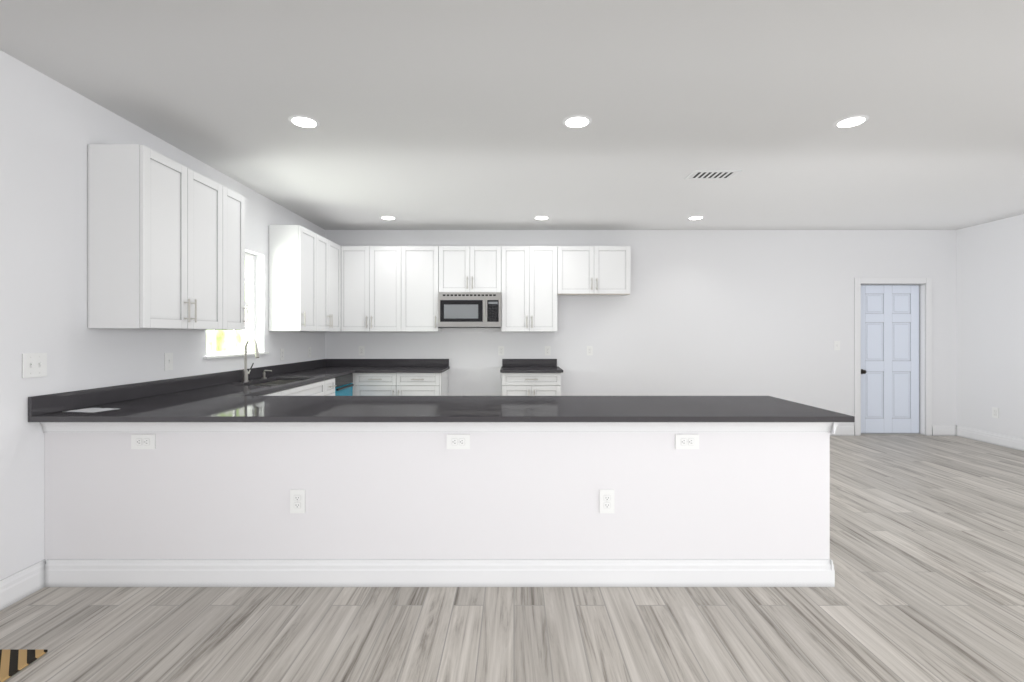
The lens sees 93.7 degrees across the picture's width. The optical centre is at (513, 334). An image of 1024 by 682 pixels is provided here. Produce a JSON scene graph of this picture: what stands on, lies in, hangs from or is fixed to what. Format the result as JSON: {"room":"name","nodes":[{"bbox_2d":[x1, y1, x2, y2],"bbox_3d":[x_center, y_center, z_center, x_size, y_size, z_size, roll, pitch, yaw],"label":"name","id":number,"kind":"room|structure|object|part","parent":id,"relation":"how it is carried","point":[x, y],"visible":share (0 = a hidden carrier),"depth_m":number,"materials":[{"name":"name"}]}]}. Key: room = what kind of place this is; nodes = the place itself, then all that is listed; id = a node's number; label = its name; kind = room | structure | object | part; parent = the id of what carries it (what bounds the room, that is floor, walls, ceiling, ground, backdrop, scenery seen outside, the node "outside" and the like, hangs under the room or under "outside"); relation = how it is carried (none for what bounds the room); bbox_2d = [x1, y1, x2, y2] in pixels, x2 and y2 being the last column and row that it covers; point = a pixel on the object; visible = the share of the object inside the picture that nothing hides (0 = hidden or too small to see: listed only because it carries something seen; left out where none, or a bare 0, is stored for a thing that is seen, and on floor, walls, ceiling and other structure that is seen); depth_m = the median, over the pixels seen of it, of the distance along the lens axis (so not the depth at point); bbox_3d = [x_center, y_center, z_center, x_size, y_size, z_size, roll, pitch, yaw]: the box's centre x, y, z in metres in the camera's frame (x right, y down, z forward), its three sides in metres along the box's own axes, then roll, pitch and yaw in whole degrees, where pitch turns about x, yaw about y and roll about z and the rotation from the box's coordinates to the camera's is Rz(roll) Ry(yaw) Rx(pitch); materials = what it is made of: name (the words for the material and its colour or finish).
{"room":"kitchen","nodes":[
{"label":"kitchen","id":0,"kind":"room"},
{"bbox_2d":[0,50,324,579],"bbox_3d":[-2.590,-0.025,1.375,0.180,2.720,9.950,0,0,0],"label":"wall","id":1,"kind":"structure","parent":0,"point":[51,129],"depth_m":2.62,"materials":[{"name":"white paint"}]},
{"bbox_2d":[0,559,45,610],"bbox_3d":[-2.492,1.265,-0.508,0.016,0.140,6.125,0,0,0],"label":"baseboard","id":2,"kind":"structure","parent":1,"relation":"attached to","point":[20,585],"depth_m":2.43,"materials":[{"name":"paint"}]},
{"bbox_2d":[22,353,46,377],"bbox_3d":[-2.492,0.159,2.500,0.015,0.125,0.124,0,0,0],"label":"light switch","id":3,"kind":"object","parent":1,"relation":"attached to","point":[34,364],"visible":1,"depth_m":2.50,"materials":[{"name":"plastic"}]},
{"bbox_2d":[88,144,247,329],"bbox_3d":[-2.316,-0.576,3.345,0.364,1.078,1.070,0,0,0],"label":"wall cabinet","id":4,"kind":"object","parent":1,"relation":"attached to","point":[166,243],"visible":1,"depth_m":2.95,"materials":[{"name":"white wood"}]},
{"bbox_2d":[164,353,172,370],"bbox_3d":[-2.492,0.194,3.470,0.015,0.125,0.078,0,0,0],"label":"light switch","id":5,"kind":"object","parent":1,"relation":"attached to","point":[168,361],"visible":1,"depth_m":3.46,"materials":[{"name":"plastic"}]},
{"bbox_2d":[206,253,254,354],"bbox_3d":[-2.620,-0.300,4.350,0.060,0.984,0.894,0,0,0],"label":"window","id":6,"kind":"structure","parent":1,"relation":"in","point":[250,302],"depth_m":4.75,"materials":[{"name":"white"}]},
{"bbox_2d":[203,352,268,358],"bbox_3d":[-2.530,0.185,4.350,0.120,0.021,0.980,0,0,0],"label":"window sill","id":7,"kind":"structure","parent":1,"relation":"attached to","point":[227,355],"depth_m":4.23,"materials":[{"name":"white wood"}]},
{"bbox_2d":[280,348,283,359],"bbox_3d":[-2.495,0.212,5.170,0.008,0.125,0.078,0,0,0],"label":"electrical outlet","id":8,"kind":"object","parent":1,"relation":"attached to","point":[281,354],"visible":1,"depth_m":5.16,"materials":[{"name":"plastic"}]},
{"bbox_2d":[268,225,340,331],"bbox_3d":[-2.316,-0.576,5.450,0.364,1.078,1.140,0,0,0],"label":"wall cabinet","id":9,"kind":"object","parent":1,"relation":"attached to","point":[304,279],"visible":1,"depth_m":4.93,"materials":[{"name":"white wood"}]},
{"bbox_2d":[308,347,310,356],"bbox_3d":[-2.495,0.212,5.860,0.008,0.125,0.078,0,0,0],"label":"electrical outlet","id":10,"kind":"object","parent":1,"relation":"attached to","point":[309,351],"visible":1,"depth_m":5.85,"materials":[{"name":"plastic"}]},
{"bbox_2d":[0,435,1023,681],"bbox_3d":[1.675,1.385,1.375,8.710,0.100,10.310,0,0,0],"label":"floor","id":11,"kind":"structure","parent":0,"point":[926,545],"depth_m":2.24,"materials":[{"name":"grey wood"}]},
{"bbox_2d":[0,649,47,681],"bbox_3d":[-2.210,1.329,1.660,0.500,0.012,0.720,0,0,0],"label":"doormat","id":12,"kind":"object","parent":11,"relation":"on","point":[13,662],"visible":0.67,"depth_m":1.96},
{"bbox_2d":[259,389,286,395],"bbox_3d":[-2.195,0.894,3.632,0.606,0.880,0.653,0,0,0],"label":"base cabinet","id":13,"kind":"object","parent":11,"relation":"on","point":[282,392],"depth_m":3.86,"materials":[{"name":"white wood"}]},
{"bbox_2d":[287,378,330,395],"bbox_3d":[-2.195,0.894,4.350,0.606,0.880,1.015,0,0,0],"label":"base cabinet","id":14,"kind":"object","parent":11,"relation":"on","point":[326,387],"depth_m":4.53,"materials":[{"name":"white wood"}]},
{"bbox_2d":[331,378,335,395],"bbox_3d":[-2.195,0.894,4.912,0.606,0.880,0.338,0,0,0],"label":"base cabinet","id":15,"kind":"object","parent":11,"relation":"on","point":[333,385],"depth_m":5.02,"materials":[{"name":"white wood"}]},
{"bbox_2d":[334,373,353,395],"bbox_3d":[-2.180,0.895,5.383,0.600,0.879,0.590,0,0,0],"label":"dishwasher","id":16,"kind":"object","parent":11,"relation":"on","point":[344,384],"visible":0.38,"depth_m":5.40,"materials":[{"name":"blue plastic"}]},
{"bbox_2d":[352,373,359,395],"bbox_3d":[-2.149,0.894,6.045,0.603,0.880,0.606,0,0,0],"label":"base cabinet","id":17,"kind":"object","parent":11,"relation":"on","point":[356,376],"depth_m":5.74,"materials":[{"name":"white wood"}]},
{"bbox_2d":[360,370,447,395],"bbox_3d":[-1.399,0.894,6.045,1.053,0.880,0.606,0,0,0],"label":"base cabinet","id":18,"kind":"object","parent":11,"relation":"on","point":[400,384],"depth_m":5.75,"materials":[{"name":"white wood"}]},
{"bbox_2d":[45,433,829,559],"bbox_3d":[-0.409,0.893,2.615,4.179,0.883,0.120,0,0,0],"label":"wall","id":19,"kind":"structure","parent":11,"relation":"on","point":[432,496],"depth_m":2.56,"materials":[{"name":"white paint"}]},
{"bbox_2d":[131,434,155,448],"bbox_3d":[-1.970,0.569,2.550,0.125,0.078,0.008,0,0,0],"label":"electrical outlet","id":20,"kind":"object","parent":19,"relation":"attached to","point":[143,441],"visible":1,"depth_m":2.55,"materials":[{"name":"plastic"}]},
{"bbox_2d":[290,489,304,512],"bbox_3d":[-1.150,0.886,2.550,0.078,0.125,0.008,0,0,0],"label":"electrical outlet","id":21,"kind":"object","parent":19,"relation":"attached to","point":[297,500],"visible":1,"depth_m":2.55,"materials":[{"name":"plastic"}]},
{"bbox_2d":[39,422,838,433],"bbox_3d":[-0.393,0.488,2.599,4.210,0.070,0.152,0,0,0],"label":"trim","id":22,"kind":"structure","parent":19,"relation":"attached to","point":[438,427],"depth_m":2.54,"materials":[{"name":"paint"}]},
{"bbox_2d":[44,559,834,586],"bbox_3d":[-0.394,1.265,2.607,4.180,0.140,0.136,0,0,0],"label":"baseboard","id":23,"kind":"structure","parent":19,"relation":"attached to","point":[439,572],"depth_m":2.54,"materials":[{"name":"paint"}]},
{"bbox_2d":[447,434,469,448],"bbox_3d":[-0.296,0.569,2.550,0.125,0.078,0.008,0,0,0],"label":"electrical outlet","id":24,"kind":"object","parent":19,"relation":"attached to","point":[458,441],"visible":1,"depth_m":2.55,"materials":[{"name":"plastic"}]},
{"bbox_2d":[600,489,613,512],"bbox_3d":[0.494,0.886,2.550,0.078,0.125,0.008,0,0,0],"label":"electrical outlet","id":25,"kind":"object","parent":19,"relation":"attached to","point":[606,500],"visible":1,"depth_m":2.55,"materials":[{"name":"plastic"}]},
{"bbox_2d":[675,434,698,448],"bbox_3d":[0.920,0.569,2.550,0.125,0.078,0.008,0,0,0],"label":"electrical outlet","id":26,"kind":"object","parent":19,"relation":"attached to","point":[686,441],"visible":1,"depth_m":2.55,"materials":[{"name":"plastic"}]},
{"bbox_2d":[502,373,560,395],"bbox_3d":[0.208,0.894,6.026,0.708,0.881,0.644,0,0,0],"label":"base cabinet","id":27,"kind":"object","parent":11,"relation":"on","point":[531,384],"visible":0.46,"depth_m":5.74,"materials":[{"name":"white wood"}]},
{"bbox_2d":[500,359,562,372],"bbox_3d":[0.210,0.385,6.024,0.750,0.130,0.648,0,0,0],"label":"countertop","id":28,"kind":"structure","parent":27,"relation":"on","point":[529,366],"depth_m":6.33,"materials":[{"name":"stone"}]},
{"bbox_3d":[-0.403,0.894,2.993,4.145,0.881,0.629,0,0,0],"label":"base cabinet","id":29,"kind":"object","parent":11,"relation":"on","visible":0},
{"bbox_2d":[180,338,355,377],"bbox_3d":[-2.183,0.348,4.827,0.630,0.628,3.043,0,0,0],"label":"countertop","id":30,"kind":"structure","parent":29,"relation":"on","point":[322,368],"depth_m":5.06,"materials":[{"name":"stone"}]},
{"bbox_2d":[241,338,259,381],"bbox_3d":[-2.335,0.227,4.290,0.200,0.386,0.191,0,0,0],"label":"faucet","id":31,"kind":"object","parent":30,"relation":"on","point":[245,372],"depth_m":4.29,"materials":[{"name":"silver metal"}]},
{"bbox_2d":[261,369,271,378],"bbox_3d":[-2.372,0.380,4.613,0.109,0.081,0.058,0,0,0],"label":"soap dispenser","id":32,"kind":"object","parent":30,"relation":"on","point":[264,377],"depth_m":4.60,"materials":[{"name":"silver metal"}]},
{"bbox_2d":[356,359,449,372],"bbox_3d":[-1.359,0.385,6.024,1.018,0.130,0.650,0,0,0],"label":"countertop","id":33,"kind":"structure","parent":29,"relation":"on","point":[362,365],"depth_m":6.33,"materials":[{"name":"stone"}]},
{"bbox_2d":[28,378,854,421],"bbox_3d":[-0.374,0.385,2.886,4.248,0.130,0.840,0,0,0],"label":"countertop","id":34,"kind":"structure","parent":29,"relation":"on","point":[230,396],"depth_m":2.73,"materials":[{"name":"stone"}]},
{"bbox_2d":[62,408,117,412],"bbox_3d":[-2.340,0.416,2.660,0.222,0.008,0.134,0,0,9],"label":"papers","id":35,"kind":"object","parent":34,"relation":"on","point":[90,410],"visible":0.98,"depth_m":2.64,"materials":[{"name":"grey paper"}]},
{"bbox_2d":[0,0,1023,229],"bbox_3d":[1.675,-1.445,1.375,8.710,0.120,10.310,0,0,0],"label":"ceiling","id":36,"kind":"structure","parent":0,"point":[440,114],"depth_m":2.86,"materials":[{"name":"white paint"}]},
{"bbox_2d":[288,115,319,127],"bbox_3d":[-1.364,-1.382,3.120,0.190,0.006,0.190,0,0,0],"label":"recessed light","id":37,"kind":"object","parent":36,"relation":"in","point":[304,121],"visible":1,"depth_m":3.11,"materials":[{"name":"paint"}]},
{"bbox_2d":[380,216,395,219],"bbox_3d":[-1.490,-1.382,5.680,0.190,0.006,0.190,0,0,0],"label":"recessed light","id":38,"kind":"object","parent":36,"relation":"in","point":[388,217],"visible":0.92,"depth_m":5.65,"materials":[{"name":"paint"}]},
{"bbox_2d":[534,216,549,219],"bbox_3d":[0.326,-1.382,5.680,0.190,0.006,0.190,0,0,0],"label":"recessed light","id":39,"kind":"object","parent":36,"relation":"in","point":[541,217],"visible":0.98,"depth_m":5.65,"materials":[{"name":"paint"}]},
{"bbox_2d":[563,115,591,127],"bbox_3d":[0.410,-1.382,3.120,0.190,0.006,0.190,0,0,0],"label":"recessed light","id":40,"kind":"object","parent":36,"relation":"in","point":[576,121],"visible":1,"depth_m":3.11,"materials":[{"name":"paint"}]},
{"bbox_2d":[687,216,703,219],"bbox_3d":[2.150,-1.382,5.680,0.190,0.006,0.190,0,0,0],"label":"recessed light","id":41,"kind":"object","parent":36,"relation":"in","point":[695,217],"visible":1,"depth_m":5.65,"materials":[{"name":"paint"}]},
{"bbox_2d":[685,170,741,179],"bbox_3d":[1.717,-1.381,4.155,0.400,0.008,0.220,0,0,0],"label":"ceiling vent","id":42,"kind":"object","parent":36,"relation":"in","point":[711,174],"visible":1,"depth_m":4.14,"materials":[{"name":"white metal"}]},
{"bbox_2d":[833,115,868,127],"bbox_3d":[2.190,-1.382,3.120,0.190,0.006,0.190,0,0,0],"label":"recessed light","id":43,"kind":"object","parent":36,"relation":"in","point":[850,121],"visible":1,"depth_m":3.11,"materials":[{"name":"paint"}]},
{"bbox_2d":[325,230,955,424],"bbox_3d":[1.675,-0.025,6.440,8.710,2.720,0.180,0,0,0],"label":"wall","id":44,"kind":"structure","parent":0,"point":[732,313],"depth_m":6.35,"materials":[{"name":"white paint"}]},
{"bbox_2d":[359,346,364,354],"bbox_3d":[-2.015,0.212,6.345,0.078,0.125,0.008,0,0,0],"label":"electrical outlet","id":45,"kind":"object","parent":44,"relation":"attached to","point":[361,350],"visible":1,"depth_m":6.34,"materials":[{"name":"plastic"}]},
{"bbox_2d":[339,246,441,331],"bbox_3d":[-1.716,-0.576,6.166,1.532,1.078,0.364,0,0,0],"label":"wall cabinet","id":46,"kind":"object","parent":44,"relation":"attached to","point":[389,288],"visible":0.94,"depth_m":6.03,"materials":[{"name":"white wood"}]},
{"bbox_2d":[438,292,500,327],"bbox_3d":[-0.553,-0.304,6.126,0.781,0.439,0.440,0,0,0],"label":"microwave","id":47,"kind":"object","parent":44,"relation":"attached to","point":[469,309],"visible":0.98,"depth_m":5.95,"materials":[{"name":"silver metal"}]},
{"bbox_2d":[439,246,500,291],"bbox_3d":[-0.554,-0.821,6.166,0.786,0.588,0.364,0,0,0],"label":"wall cabinet","id":48,"kind":"object","parent":44,"relation":"attached to","point":[469,268],"visible":0.85,"depth_m":6.03,"materials":[{"name":"white wood"}]},
{"bbox_2d":[498,346,503,354],"bbox_3d":[-0.170,0.212,6.345,0.078,0.125,0.008,0,0,0],"label":"electrical outlet","id":49,"kind":"object","parent":44,"relation":"attached to","point":[500,350],"visible":1,"depth_m":6.34,"materials":[{"name":"plastic"}]},
{"bbox_2d":[501,246,556,331],"bbox_3d":[0.192,-0.576,6.166,0.704,1.078,0.364,0,0,0],"label":"wall cabinet","id":50,"kind":"object","parent":44,"relation":"attached to","point":[528,288],"visible":1,"depth_m":6.03,"materials":[{"name":"white wood"}]},
{"bbox_2d":[545,346,550,354],"bbox_3d":[0.445,0.212,6.345,0.078,0.125,0.008,0,0,0],"label":"electrical outlet","id":51,"kind":"object","parent":44,"relation":"attached to","point":[547,350],"visible":1,"depth_m":6.34,"materials":[{"name":"plastic"}]},
{"bbox_2d":[587,346,592,354],"bbox_3d":[1.000,0.212,6.345,0.078,0.125,0.008,0,0,0],"label":"electrical outlet","id":52,"kind":"object","parent":44,"relation":"attached to","point":[589,350],"visible":1,"depth_m":6.34,"materials":[{"name":"plastic"}]},
{"bbox_2d":[557,246,630,295],"bbox_3d":[1.004,-0.812,6.166,0.918,0.606,0.364,0,0,0],"label":"wall cabinet","id":53,"kind":"object","parent":44,"relation":"attached to","point":[593,270],"visible":0.98,"depth_m":6.03,"materials":[{"name":"white wood"}]},
{"bbox_2d":[834,341,839,349],"bbox_3d":[4.270,0.145,6.342,0.078,0.125,0.015,0,0,0],"label":"light switch","id":54,"kind":"object","parent":44,"relation":"attached to","point":[836,345],"visible":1,"depth_m":6.34,"materials":[{"name":"plastic"}]},
{"bbox_2d":[830,425,853,435],"bbox_3d":[2.545,1.265,6.342,3.890,0.140,0.016,0,0,0],"label":"baseboard","id":55,"kind":"structure","parent":44,"relation":"attached to","point":[841,430],"depth_m":6.33,"materials":[{"name":"paint"}]},
{"bbox_2d":[861,285,918,432],"bbox_3d":[5.008,0.329,6.410,0.841,1.988,0.099,0,0,0],"label":"door","id":56,"kind":"structure","parent":44,"relation":"in","point":[889,358],"depth_m":6.42,"materials":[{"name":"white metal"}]},
{"bbox_3d":[4.652,0.495,6.393,0.064,0.064,0.064,0,0,0],"label":"door knob","id":57,"kind":"part","parent":56,"relation":"part of","materials":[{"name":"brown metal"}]},
{"bbox_2d":[854,278,931,435],"bbox_3d":[5.008,0.291,6.420,1.015,2.087,0.177,0,0,0],"label":"door frame","id":58,"kind":"structure","parent":44,"relation":"attached to","point":[925,356],"depth_m":6.33,"materials":[{"name":"paint"}]},
{"bbox_2d":[932,425,955,435],"bbox_3d":[5.667,1.265,6.342,0.285,0.140,0.016,0,0,0],"label":"baseboard","id":59,"kind":"structure","parent":44,"relation":"attached to","point":[937,430],"depth_m":6.33,"materials":[{"name":"paint"}]},
{"bbox_2d":[956,214,1023,438],"bbox_3d":[5.940,-0.025,1.375,0.180,2.720,9.950,0,0,0],"label":"wall","id":60,"kind":"structure","parent":0,"point":[989,315],"depth_m":5.88,"materials":[{"name":"white paint"}]},
{"bbox_2d":[956,425,1023,450],"bbox_3d":[5.842,1.265,1.375,0.016,0.140,9.950,0,0,0],"label":"baseboard","id":61,"kind":"structure","parent":60,"relation":"attached to","point":[1007,441],"depth_m":5.87,"materials":[{"name":"paint"}]},
{"bbox_2d":[992,407,998,417],"bbox_3d":[5.845,0.948,5.830,0.008,0.125,0.078,0,0,0],"label":"electrical outlet","id":62,"kind":"object","parent":60,"relation":"attached to","point":[995,412],"visible":1,"depth_m":5.83,"materials":[{"name":"plastic"}]},
{"label":"outside","id":63,"kind":"structure","parent":0,"visible":0},
{"bbox_2d":[206,259,245,351],"bbox_3d":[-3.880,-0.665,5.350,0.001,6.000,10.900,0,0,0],"label":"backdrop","id":64,"kind":"structure","parent":63,"point":[224,340],"depth_m":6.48,"materials":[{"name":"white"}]}
]}

